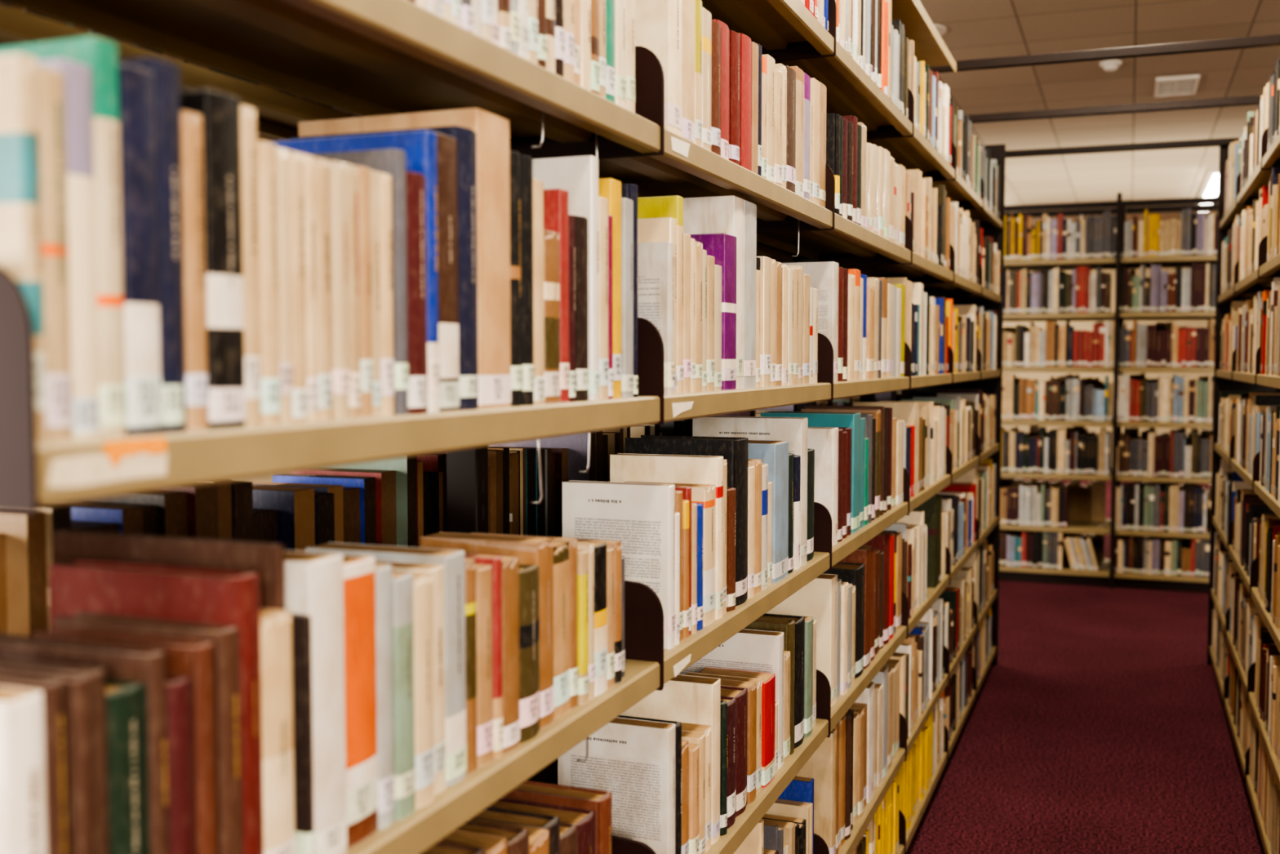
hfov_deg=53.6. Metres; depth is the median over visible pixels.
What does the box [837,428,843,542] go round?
book
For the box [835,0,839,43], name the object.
book
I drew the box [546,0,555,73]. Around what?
book
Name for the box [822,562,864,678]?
book
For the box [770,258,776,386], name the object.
book
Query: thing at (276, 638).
book
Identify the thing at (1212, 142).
bar
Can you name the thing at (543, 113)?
support
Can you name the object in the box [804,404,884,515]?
book
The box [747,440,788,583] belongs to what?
book
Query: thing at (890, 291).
book
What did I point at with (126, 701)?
book
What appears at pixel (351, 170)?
book
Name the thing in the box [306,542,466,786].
book
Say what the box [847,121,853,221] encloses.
book
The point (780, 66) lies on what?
book
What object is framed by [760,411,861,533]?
book
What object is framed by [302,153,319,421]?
book
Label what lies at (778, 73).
book
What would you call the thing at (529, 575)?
book
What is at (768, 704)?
book
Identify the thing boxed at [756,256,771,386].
book
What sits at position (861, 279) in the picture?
book
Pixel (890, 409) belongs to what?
book
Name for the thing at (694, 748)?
book
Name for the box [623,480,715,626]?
book
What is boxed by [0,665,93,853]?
book
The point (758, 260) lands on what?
book
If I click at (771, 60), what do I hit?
book
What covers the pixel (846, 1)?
book
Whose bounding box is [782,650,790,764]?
book
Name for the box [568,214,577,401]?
book
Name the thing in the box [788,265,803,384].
book
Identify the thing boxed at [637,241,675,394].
book
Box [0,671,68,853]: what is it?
book
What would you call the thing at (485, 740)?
book
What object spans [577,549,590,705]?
book
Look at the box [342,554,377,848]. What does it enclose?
book
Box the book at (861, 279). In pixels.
[859,278,863,379]
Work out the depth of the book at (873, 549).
2.82 m
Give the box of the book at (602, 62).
[599,0,606,98]
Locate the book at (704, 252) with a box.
[702,249,706,391]
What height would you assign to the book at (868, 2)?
0.217 m
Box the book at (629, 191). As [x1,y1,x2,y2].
[621,183,639,396]
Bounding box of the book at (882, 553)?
[879,551,884,648]
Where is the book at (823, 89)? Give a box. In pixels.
[818,81,826,208]
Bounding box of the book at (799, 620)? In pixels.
[760,613,804,748]
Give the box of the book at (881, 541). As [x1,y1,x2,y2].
[863,532,889,644]
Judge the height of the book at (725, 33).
0.189 m
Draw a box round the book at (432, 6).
[425,0,439,14]
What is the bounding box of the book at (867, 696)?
[854,680,875,802]
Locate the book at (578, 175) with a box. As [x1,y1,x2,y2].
[533,155,599,399]
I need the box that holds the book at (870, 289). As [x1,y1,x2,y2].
[866,285,875,379]
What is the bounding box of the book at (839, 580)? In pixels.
[836,578,841,699]
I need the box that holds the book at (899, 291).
[895,288,901,377]
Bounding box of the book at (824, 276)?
[782,261,838,382]
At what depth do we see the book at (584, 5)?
1.28 m
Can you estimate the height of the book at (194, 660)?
0.183 m
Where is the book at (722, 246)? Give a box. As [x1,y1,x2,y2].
[689,232,736,390]
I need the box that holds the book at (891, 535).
[888,533,894,639]
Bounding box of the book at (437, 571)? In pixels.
[374,560,446,795]
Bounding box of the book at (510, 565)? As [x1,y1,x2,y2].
[501,555,519,754]
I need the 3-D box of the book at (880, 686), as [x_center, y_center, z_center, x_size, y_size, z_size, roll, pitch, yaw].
[0.485,0.714,2.971,0.165,0.228,0.056,1,3,21]
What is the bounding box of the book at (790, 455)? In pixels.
[787,453,793,573]
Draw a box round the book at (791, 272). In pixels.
[787,267,794,385]
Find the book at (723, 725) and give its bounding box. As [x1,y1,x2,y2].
[720,700,728,835]
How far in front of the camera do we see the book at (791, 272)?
2.08 m
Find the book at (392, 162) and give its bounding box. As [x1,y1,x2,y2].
[306,148,410,414]
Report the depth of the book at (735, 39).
1.78 m
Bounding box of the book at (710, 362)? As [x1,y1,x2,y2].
[706,255,715,391]
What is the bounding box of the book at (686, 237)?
[683,233,691,393]
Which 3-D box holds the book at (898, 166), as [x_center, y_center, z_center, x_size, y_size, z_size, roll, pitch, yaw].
[0.557,-0.533,3.072,0.142,0.196,0.054,1,3,21]
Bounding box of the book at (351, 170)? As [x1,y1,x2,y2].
[346,163,362,418]
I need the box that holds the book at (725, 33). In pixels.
[711,18,729,159]
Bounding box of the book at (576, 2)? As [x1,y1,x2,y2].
[573,0,580,85]
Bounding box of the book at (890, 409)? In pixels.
[884,407,892,510]
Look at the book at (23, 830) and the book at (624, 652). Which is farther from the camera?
the book at (624, 652)
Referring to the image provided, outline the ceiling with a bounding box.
[920,0,1279,229]
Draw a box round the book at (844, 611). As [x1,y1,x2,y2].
[840,582,848,694]
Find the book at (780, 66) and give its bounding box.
[774,63,786,188]
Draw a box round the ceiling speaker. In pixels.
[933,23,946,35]
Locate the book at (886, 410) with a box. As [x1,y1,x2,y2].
[883,408,888,512]
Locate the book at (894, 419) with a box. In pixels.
[891,417,896,507]
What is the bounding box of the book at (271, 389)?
[257,140,281,425]
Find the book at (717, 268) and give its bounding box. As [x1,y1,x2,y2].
[714,264,721,391]
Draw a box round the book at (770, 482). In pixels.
[767,480,772,586]
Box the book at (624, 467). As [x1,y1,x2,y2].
[609,453,723,619]
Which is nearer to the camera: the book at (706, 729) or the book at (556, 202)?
the book at (556, 202)
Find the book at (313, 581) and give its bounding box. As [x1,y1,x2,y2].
[284,550,346,853]
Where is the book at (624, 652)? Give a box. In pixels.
[622,555,626,677]
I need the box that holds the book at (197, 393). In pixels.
[180,110,208,431]
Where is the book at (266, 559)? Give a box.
[52,528,284,609]
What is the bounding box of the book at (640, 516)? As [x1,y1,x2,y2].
[562,480,675,648]
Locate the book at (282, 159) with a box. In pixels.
[276,146,293,423]
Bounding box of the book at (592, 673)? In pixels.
[577,542,595,700]
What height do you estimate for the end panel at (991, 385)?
2.237 m
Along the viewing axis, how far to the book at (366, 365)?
0.92 m
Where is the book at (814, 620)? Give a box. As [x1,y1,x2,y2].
[812,619,816,728]
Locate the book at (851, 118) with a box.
[841,115,857,223]
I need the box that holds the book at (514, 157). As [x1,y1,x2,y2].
[509,151,523,406]
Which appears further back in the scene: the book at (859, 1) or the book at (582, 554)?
the book at (859, 1)
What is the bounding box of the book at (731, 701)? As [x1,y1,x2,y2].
[720,696,736,829]
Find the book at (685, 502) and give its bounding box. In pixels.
[682,499,690,639]
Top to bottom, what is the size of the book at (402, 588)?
0.190 m
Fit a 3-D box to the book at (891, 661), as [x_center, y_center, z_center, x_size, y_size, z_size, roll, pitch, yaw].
[0.572,0.702,3.205,0.164,0.227,0.066,1,3,21]
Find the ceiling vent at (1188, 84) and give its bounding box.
[1154,74,1199,97]
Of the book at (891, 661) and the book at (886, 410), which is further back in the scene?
the book at (891, 661)
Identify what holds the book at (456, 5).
on the bookshelf at (354, 58)
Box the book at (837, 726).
[834,721,839,853]
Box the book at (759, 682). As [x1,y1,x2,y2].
[684,671,762,795]
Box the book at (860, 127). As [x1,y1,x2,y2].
[857,124,862,226]
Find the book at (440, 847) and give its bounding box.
[421,840,485,853]
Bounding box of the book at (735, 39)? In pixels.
[728,29,740,164]
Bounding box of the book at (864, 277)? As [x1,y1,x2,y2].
[860,274,866,379]
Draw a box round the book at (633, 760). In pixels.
[557,716,675,853]
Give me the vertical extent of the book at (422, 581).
0.185 m
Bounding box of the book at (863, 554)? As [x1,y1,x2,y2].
[838,545,871,669]
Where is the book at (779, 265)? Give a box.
[775,261,782,386]
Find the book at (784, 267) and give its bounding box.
[782,264,788,386]
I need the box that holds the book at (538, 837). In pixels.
[469,817,548,853]
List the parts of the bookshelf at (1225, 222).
shelf, shelf, shelf, shelf, shelf, shelf, shelf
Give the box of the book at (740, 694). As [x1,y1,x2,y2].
[720,685,747,816]
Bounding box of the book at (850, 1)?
[848,0,851,56]
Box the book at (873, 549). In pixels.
[870,546,875,661]
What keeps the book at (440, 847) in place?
on the bookshelf at (354, 58)
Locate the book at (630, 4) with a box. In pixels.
[626,0,635,113]
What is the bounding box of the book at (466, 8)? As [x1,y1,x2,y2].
[460,0,474,31]
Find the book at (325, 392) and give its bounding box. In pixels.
[313,156,333,420]
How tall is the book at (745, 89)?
0.194 m
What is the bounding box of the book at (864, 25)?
[864,25,866,71]
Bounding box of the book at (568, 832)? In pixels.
[560,822,577,853]
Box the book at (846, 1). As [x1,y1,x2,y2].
[845,0,848,53]
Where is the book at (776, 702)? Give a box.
[774,701,777,773]
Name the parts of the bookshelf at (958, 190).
upright post, shelf, shelf, shelf, shelf, shelf, shelf, shelf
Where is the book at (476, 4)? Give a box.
[471,0,481,36]
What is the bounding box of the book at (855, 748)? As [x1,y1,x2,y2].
[853,712,858,825]
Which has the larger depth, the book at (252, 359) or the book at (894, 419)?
the book at (894, 419)
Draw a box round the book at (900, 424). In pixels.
[895,419,903,505]
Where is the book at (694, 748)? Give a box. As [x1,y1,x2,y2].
[688,742,699,853]
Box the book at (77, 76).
[36,57,100,439]
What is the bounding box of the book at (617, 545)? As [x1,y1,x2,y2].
[576,538,622,684]
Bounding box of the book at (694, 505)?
[691,502,697,633]
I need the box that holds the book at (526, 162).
[520,155,535,405]
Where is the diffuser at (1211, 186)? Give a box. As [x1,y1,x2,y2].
[1200,173,1218,211]
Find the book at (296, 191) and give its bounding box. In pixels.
[288,150,308,422]
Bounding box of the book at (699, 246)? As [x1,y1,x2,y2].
[694,240,702,392]
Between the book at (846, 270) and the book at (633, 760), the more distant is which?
the book at (846, 270)
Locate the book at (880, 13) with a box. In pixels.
[878,0,881,88]
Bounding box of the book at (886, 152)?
[884,148,889,239]
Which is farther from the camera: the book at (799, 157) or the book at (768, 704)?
the book at (799, 157)
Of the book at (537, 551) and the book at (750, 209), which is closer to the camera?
the book at (537, 551)
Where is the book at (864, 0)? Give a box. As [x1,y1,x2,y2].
[862,0,865,71]
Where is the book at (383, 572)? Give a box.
[374,563,394,829]
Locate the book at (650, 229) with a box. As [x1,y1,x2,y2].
[637,217,677,394]
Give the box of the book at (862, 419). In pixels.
[859,417,865,528]
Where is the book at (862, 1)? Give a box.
[860,0,863,69]
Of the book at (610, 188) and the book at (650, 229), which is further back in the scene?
the book at (650, 229)
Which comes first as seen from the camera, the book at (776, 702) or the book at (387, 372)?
the book at (387, 372)
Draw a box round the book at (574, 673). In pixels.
[470,532,578,709]
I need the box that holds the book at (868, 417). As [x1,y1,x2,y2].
[860,413,872,523]
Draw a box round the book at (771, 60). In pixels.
[762,53,774,182]
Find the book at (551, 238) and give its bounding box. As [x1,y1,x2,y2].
[543,229,560,403]
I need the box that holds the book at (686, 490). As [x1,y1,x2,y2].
[675,485,692,635]
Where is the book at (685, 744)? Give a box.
[681,739,688,853]
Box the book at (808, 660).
[764,613,813,737]
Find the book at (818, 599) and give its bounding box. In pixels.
[766,573,837,706]
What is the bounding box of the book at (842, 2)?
[840,0,845,50]
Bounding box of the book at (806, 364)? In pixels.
[802,274,809,384]
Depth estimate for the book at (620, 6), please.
1.38 m
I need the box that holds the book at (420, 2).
[415,0,425,8]
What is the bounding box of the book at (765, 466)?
[761,463,768,590]
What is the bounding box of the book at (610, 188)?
[598,177,622,398]
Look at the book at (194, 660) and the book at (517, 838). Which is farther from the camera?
the book at (517, 838)
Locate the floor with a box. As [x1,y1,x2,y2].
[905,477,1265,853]
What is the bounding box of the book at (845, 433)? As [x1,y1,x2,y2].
[842,431,847,538]
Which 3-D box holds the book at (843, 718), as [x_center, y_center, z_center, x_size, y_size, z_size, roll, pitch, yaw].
[0.329,0.718,2.608,0.187,0.259,0.037,1,3,21]
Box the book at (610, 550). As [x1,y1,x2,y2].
[606,546,615,688]
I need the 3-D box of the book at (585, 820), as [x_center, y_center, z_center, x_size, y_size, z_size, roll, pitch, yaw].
[-0.115,0.506,1.371,0.134,0.185,0.050,1,3,21]
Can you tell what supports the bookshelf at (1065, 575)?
on the floor
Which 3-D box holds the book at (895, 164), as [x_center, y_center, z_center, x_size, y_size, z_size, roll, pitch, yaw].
[0.540,-0.530,3.022,0.141,0.194,0.052,1,3,21]
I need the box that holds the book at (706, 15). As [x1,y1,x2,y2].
[702,7,711,151]
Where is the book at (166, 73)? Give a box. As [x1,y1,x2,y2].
[118,57,186,432]
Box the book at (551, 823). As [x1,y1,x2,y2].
[472,806,559,853]
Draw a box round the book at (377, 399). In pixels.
[370,169,382,417]
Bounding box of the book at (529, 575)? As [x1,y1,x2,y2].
[519,564,539,742]
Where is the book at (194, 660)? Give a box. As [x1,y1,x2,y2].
[33,626,217,853]
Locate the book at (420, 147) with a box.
[264,129,440,412]
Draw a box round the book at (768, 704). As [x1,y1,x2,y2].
[699,666,775,787]
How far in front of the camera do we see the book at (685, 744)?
1.64 m
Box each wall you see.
[235,445,489,482]
[1001,267,1215,467]
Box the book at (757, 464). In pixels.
[747,458,762,595]
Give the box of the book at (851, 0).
[851,0,853,57]
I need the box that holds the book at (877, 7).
[875,0,878,84]
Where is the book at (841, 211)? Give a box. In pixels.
[839,115,843,216]
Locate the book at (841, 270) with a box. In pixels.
[837,266,844,381]
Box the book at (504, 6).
[497,0,511,51]
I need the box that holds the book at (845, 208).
[842,118,848,218]
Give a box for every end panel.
[914,144,1005,665]
[1207,145,1279,664]
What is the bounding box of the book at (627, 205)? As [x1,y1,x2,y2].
[621,197,633,397]
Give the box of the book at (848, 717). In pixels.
[844,714,851,839]
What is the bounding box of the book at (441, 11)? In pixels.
[438,0,444,17]
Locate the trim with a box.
[1109,192,1121,588]
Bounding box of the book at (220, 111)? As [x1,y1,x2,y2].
[179,88,245,429]
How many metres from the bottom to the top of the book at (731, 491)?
0.173 m
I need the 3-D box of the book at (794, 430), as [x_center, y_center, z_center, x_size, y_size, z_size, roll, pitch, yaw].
[0.195,0.110,2.236,0.201,0.256,0.046,1,3,21]
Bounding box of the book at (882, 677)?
[871,665,888,778]
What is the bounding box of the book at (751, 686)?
[720,678,756,804]
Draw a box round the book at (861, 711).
[848,706,864,817]
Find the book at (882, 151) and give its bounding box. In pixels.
[878,146,884,237]
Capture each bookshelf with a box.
[0,0,663,853]
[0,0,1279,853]
[446,0,835,853]
[684,0,914,853]
[796,0,956,853]
[859,146,983,760]
[901,200,1003,695]
[999,208,1116,586]
[1114,204,1217,592]
[1208,185,1279,702]
[1223,137,1273,778]
[1244,127,1279,853]
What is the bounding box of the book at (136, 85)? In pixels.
[118,62,161,435]
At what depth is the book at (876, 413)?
2.85 m
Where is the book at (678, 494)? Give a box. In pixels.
[675,489,684,641]
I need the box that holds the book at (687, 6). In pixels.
[681,0,694,142]
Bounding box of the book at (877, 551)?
[875,549,879,654]
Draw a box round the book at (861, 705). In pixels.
[851,702,867,808]
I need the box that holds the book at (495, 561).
[464,553,504,758]
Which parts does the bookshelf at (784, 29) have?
upright post, shelf, shelf, shelf, shelf, shelf, shelf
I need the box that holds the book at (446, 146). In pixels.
[433,131,459,411]
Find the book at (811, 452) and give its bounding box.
[806,448,814,561]
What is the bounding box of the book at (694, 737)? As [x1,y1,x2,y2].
[681,730,705,853]
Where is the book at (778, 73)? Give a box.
[774,66,782,186]
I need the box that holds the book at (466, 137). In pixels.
[290,125,478,409]
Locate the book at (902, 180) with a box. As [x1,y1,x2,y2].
[899,164,905,247]
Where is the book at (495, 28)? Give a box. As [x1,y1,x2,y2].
[492,0,499,44]
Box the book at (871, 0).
[870,0,871,78]
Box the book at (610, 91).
[605,0,614,102]
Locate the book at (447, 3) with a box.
[443,0,451,21]
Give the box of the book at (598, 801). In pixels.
[502,780,611,853]
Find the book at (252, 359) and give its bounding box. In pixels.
[240,104,261,426]
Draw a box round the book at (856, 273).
[848,268,860,380]
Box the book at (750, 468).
[747,465,754,598]
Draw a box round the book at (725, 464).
[722,459,727,614]
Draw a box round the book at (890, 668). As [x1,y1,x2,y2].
[887,666,893,770]
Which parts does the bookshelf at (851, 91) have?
upright post, shelf, shelf, shelf, shelf, shelf, shelf, shelf, shelf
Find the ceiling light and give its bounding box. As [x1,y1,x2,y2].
[1194,166,1218,211]
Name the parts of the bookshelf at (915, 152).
upright post, shelf, shelf, shelf, shelf, shelf, shelf, shelf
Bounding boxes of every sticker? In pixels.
[48,451,167,487]
[671,136,689,157]
[671,401,693,417]
[673,653,691,677]
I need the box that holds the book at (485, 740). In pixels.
[475,564,493,767]
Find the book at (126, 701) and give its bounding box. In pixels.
[105,679,149,853]
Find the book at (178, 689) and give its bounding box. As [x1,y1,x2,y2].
[165,675,195,853]
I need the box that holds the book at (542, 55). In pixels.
[537,0,548,68]
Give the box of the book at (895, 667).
[884,663,897,762]
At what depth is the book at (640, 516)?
1.57 m
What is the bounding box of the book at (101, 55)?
[0,35,126,437]
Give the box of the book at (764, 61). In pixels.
[761,54,767,178]
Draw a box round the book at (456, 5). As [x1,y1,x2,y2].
[451,0,462,26]
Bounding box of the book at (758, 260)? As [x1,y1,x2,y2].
[755,257,760,387]
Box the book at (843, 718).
[840,715,845,846]
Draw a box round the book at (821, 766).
[795,728,836,853]
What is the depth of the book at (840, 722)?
2.54 m
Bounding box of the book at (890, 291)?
[886,283,893,377]
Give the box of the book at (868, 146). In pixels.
[865,142,870,230]
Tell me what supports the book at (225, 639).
on the bookshelf at (354, 58)
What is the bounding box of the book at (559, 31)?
[555,0,565,77]
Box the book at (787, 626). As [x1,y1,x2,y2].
[743,617,795,755]
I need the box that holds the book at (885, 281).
[876,277,888,377]
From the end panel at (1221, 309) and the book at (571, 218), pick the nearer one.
the book at (571, 218)
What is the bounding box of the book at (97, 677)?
[0,657,109,853]
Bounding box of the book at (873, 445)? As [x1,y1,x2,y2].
[871,417,875,520]
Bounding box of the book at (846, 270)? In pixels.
[842,268,848,381]
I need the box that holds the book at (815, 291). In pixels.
[812,288,817,383]
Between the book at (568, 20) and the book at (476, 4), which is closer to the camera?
the book at (476, 4)
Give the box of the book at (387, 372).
[377,172,395,416]
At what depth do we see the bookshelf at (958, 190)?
4.44 m
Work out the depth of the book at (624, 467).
1.75 m
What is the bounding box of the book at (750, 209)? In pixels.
[743,200,756,388]
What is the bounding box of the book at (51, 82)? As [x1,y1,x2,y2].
[36,65,72,441]
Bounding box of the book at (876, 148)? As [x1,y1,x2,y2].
[872,143,879,234]
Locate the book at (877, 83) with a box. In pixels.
[876,0,879,86]
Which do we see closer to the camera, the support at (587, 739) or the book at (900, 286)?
the support at (587, 739)
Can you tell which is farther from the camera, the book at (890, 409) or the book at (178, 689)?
the book at (890, 409)
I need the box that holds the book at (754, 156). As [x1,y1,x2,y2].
[751,41,758,174]
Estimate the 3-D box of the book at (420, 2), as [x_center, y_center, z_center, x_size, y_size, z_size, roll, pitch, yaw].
[-0.226,-0.375,1.013,0.121,0.100,0.014,1,3,21]
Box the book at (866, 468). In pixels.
[864,437,868,525]
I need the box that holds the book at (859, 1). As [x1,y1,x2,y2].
[857,0,861,66]
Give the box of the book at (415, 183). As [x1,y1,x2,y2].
[405,170,427,413]
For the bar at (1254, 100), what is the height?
0.028 m
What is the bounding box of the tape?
[103,437,166,466]
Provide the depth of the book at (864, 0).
2.62 m
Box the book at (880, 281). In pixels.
[878,280,882,378]
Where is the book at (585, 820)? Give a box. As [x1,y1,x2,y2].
[488,797,595,853]
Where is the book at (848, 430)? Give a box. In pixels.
[829,426,851,535]
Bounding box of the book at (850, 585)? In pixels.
[847,583,852,689]
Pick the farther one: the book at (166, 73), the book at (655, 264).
the book at (655, 264)
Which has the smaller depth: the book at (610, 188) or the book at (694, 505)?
the book at (610, 188)
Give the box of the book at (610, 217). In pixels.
[608,214,613,399]
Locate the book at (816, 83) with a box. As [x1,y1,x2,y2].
[810,77,819,204]
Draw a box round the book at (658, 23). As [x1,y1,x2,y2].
[635,0,682,136]
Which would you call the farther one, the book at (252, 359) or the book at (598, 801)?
the book at (598, 801)
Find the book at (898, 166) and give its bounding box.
[896,164,900,244]
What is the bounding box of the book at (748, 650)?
[678,628,783,769]
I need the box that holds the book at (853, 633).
[851,585,855,683]
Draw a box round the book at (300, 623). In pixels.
[290,613,315,853]
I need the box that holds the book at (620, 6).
[613,0,626,108]
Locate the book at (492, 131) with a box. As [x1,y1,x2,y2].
[297,107,511,408]
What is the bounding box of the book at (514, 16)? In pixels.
[510,0,519,55]
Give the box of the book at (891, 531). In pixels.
[881,530,896,633]
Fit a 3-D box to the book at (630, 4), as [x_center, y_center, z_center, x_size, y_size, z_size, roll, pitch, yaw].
[-0.064,-0.418,1.428,0.121,0.141,0.028,1,3,21]
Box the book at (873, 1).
[871,0,875,82]
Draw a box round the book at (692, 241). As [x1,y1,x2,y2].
[690,238,695,392]
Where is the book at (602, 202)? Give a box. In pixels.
[598,196,608,399]
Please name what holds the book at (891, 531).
on the bookshelf at (851, 91)
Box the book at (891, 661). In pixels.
[885,658,900,754]
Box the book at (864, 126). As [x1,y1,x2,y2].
[857,122,866,227]
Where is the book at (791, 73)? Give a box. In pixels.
[785,65,795,192]
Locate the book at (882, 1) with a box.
[880,0,884,92]
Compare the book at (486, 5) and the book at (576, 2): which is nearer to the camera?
the book at (486, 5)
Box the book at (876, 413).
[801,408,880,518]
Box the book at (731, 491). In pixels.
[726,487,736,611]
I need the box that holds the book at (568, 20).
[563,0,574,82]
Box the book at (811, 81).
[809,79,813,201]
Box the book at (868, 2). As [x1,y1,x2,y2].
[865,0,871,76]
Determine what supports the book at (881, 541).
on the bookshelf at (851, 91)
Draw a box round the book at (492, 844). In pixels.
[440,830,506,853]
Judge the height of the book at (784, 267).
0.196 m
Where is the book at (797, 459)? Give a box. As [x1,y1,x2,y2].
[792,454,800,569]
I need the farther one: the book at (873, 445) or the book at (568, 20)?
the book at (873, 445)
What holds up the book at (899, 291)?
on the bookshelf at (851, 91)
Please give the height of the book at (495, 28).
0.100 m
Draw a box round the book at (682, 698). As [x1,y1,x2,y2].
[620,674,720,844]
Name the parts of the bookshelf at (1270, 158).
shelf, shelf, shelf, shelf, shelf, shelf, shelf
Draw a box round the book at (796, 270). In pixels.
[790,267,798,385]
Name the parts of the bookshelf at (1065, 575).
kick plate, shelf, shelf, shelf, shelf, shelf, shelf, shelf, shelf, shelf, rail, shelf, shelf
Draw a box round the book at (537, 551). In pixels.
[420,531,554,729]
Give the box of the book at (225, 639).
[53,611,242,853]
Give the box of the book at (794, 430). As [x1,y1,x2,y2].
[692,415,808,566]
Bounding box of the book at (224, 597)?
[48,559,263,853]
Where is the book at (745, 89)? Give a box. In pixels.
[738,32,751,170]
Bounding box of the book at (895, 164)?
[893,162,897,243]
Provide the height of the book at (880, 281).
0.221 m
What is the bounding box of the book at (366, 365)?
[357,165,374,417]
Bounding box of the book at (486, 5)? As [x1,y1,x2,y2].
[480,0,493,41]
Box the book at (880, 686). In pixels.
[875,683,883,786]
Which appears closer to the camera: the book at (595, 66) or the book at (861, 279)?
the book at (595, 66)
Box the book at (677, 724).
[617,715,681,853]
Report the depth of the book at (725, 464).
1.77 m
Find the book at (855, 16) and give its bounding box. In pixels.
[852,0,857,63]
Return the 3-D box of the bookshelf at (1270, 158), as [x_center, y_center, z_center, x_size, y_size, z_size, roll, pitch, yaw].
[1.778,0.040,3.247,0.292,2.225,0.914,1,3,21]
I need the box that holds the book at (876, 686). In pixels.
[873,684,877,792]
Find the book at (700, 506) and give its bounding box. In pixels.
[696,502,703,630]
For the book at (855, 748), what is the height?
0.229 m
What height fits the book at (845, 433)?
0.212 m
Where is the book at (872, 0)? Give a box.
[871,0,872,79]
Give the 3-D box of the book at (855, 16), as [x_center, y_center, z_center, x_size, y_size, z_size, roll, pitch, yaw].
[0.369,-0.828,2.549,0.141,0.212,0.028,1,3,21]
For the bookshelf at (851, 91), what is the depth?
2.83 m
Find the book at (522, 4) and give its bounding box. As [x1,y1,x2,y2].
[518,0,529,59]
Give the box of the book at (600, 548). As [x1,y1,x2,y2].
[577,540,607,696]
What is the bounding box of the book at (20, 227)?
[0,53,46,442]
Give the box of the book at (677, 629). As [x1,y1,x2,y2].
[675,511,680,644]
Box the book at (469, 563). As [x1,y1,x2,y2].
[464,557,477,774]
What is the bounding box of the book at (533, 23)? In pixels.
[528,0,539,64]
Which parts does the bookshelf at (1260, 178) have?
shelf, shelf, shelf, shelf, shelf, shelf, shelf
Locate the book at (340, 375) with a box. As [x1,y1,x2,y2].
[328,160,351,419]
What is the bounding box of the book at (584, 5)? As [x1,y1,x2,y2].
[579,0,591,91]
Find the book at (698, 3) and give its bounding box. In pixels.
[694,0,702,146]
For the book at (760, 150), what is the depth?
1.89 m
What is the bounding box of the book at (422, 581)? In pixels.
[391,570,434,808]
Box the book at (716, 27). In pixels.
[711,20,721,155]
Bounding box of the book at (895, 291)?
[892,285,897,377]
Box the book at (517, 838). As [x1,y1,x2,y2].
[455,820,528,853]
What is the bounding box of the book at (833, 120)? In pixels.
[826,113,839,214]
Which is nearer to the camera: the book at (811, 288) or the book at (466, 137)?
the book at (466, 137)
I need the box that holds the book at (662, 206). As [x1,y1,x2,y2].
[637,195,684,393]
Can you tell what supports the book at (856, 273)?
on the bookshelf at (851, 91)
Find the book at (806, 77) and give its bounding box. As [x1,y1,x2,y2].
[803,72,810,199]
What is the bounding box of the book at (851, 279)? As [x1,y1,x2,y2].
[847,274,855,380]
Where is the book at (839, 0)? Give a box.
[839,0,839,44]
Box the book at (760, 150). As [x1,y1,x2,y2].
[756,43,762,176]
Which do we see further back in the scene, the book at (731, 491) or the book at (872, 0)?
the book at (872, 0)
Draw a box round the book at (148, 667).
[0,633,168,853]
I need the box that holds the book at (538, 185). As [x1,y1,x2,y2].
[533,178,544,404]
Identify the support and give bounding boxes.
[530,439,542,503]
[531,111,544,148]
[577,737,588,762]
[578,432,591,472]
[595,133,598,158]
[791,219,799,257]
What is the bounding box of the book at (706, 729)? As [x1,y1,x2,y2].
[638,716,711,853]
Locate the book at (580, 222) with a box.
[573,215,588,400]
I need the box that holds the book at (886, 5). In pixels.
[884,1,888,96]
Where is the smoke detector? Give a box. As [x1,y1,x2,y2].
[1099,59,1122,71]
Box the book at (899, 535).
[895,532,902,630]
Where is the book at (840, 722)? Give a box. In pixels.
[838,719,841,851]
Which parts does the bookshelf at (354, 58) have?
shelf, shelf, shelf, shelf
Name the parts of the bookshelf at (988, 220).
upright post, upright post, shelf, shelf, shelf, shelf, shelf, shelf, shelf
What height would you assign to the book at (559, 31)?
0.108 m
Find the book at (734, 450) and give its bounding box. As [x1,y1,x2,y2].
[625,435,748,606]
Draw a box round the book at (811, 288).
[809,287,813,383]
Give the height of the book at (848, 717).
0.250 m
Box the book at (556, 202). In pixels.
[543,188,570,402]
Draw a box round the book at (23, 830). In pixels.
[0,686,46,853]
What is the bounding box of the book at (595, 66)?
[591,0,599,95]
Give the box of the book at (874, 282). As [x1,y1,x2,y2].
[866,277,879,378]
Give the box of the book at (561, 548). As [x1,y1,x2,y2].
[552,541,569,719]
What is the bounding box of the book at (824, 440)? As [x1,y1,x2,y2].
[807,426,838,546]
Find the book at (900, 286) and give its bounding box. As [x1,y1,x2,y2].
[892,283,905,377]
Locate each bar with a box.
[928,34,1279,72]
[967,95,1261,123]
[1004,196,1217,212]
[1005,137,1242,157]
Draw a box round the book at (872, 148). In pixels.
[868,142,874,231]
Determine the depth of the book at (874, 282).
2.79 m
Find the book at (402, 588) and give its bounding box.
[391,571,415,820]
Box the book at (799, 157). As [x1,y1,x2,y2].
[790,66,804,197]
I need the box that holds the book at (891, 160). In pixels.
[888,155,894,242]
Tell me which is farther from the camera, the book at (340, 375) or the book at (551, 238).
the book at (551, 238)
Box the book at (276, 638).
[259,608,295,853]
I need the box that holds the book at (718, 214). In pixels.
[683,195,744,389]
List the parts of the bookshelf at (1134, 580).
upright post, shelf, kick plate, shelf, shelf, shelf, shelf, shelf, shelf, shelf, shelf, rail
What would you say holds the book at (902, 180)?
on the bookshelf at (851, 91)
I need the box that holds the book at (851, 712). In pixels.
[844,709,853,830]

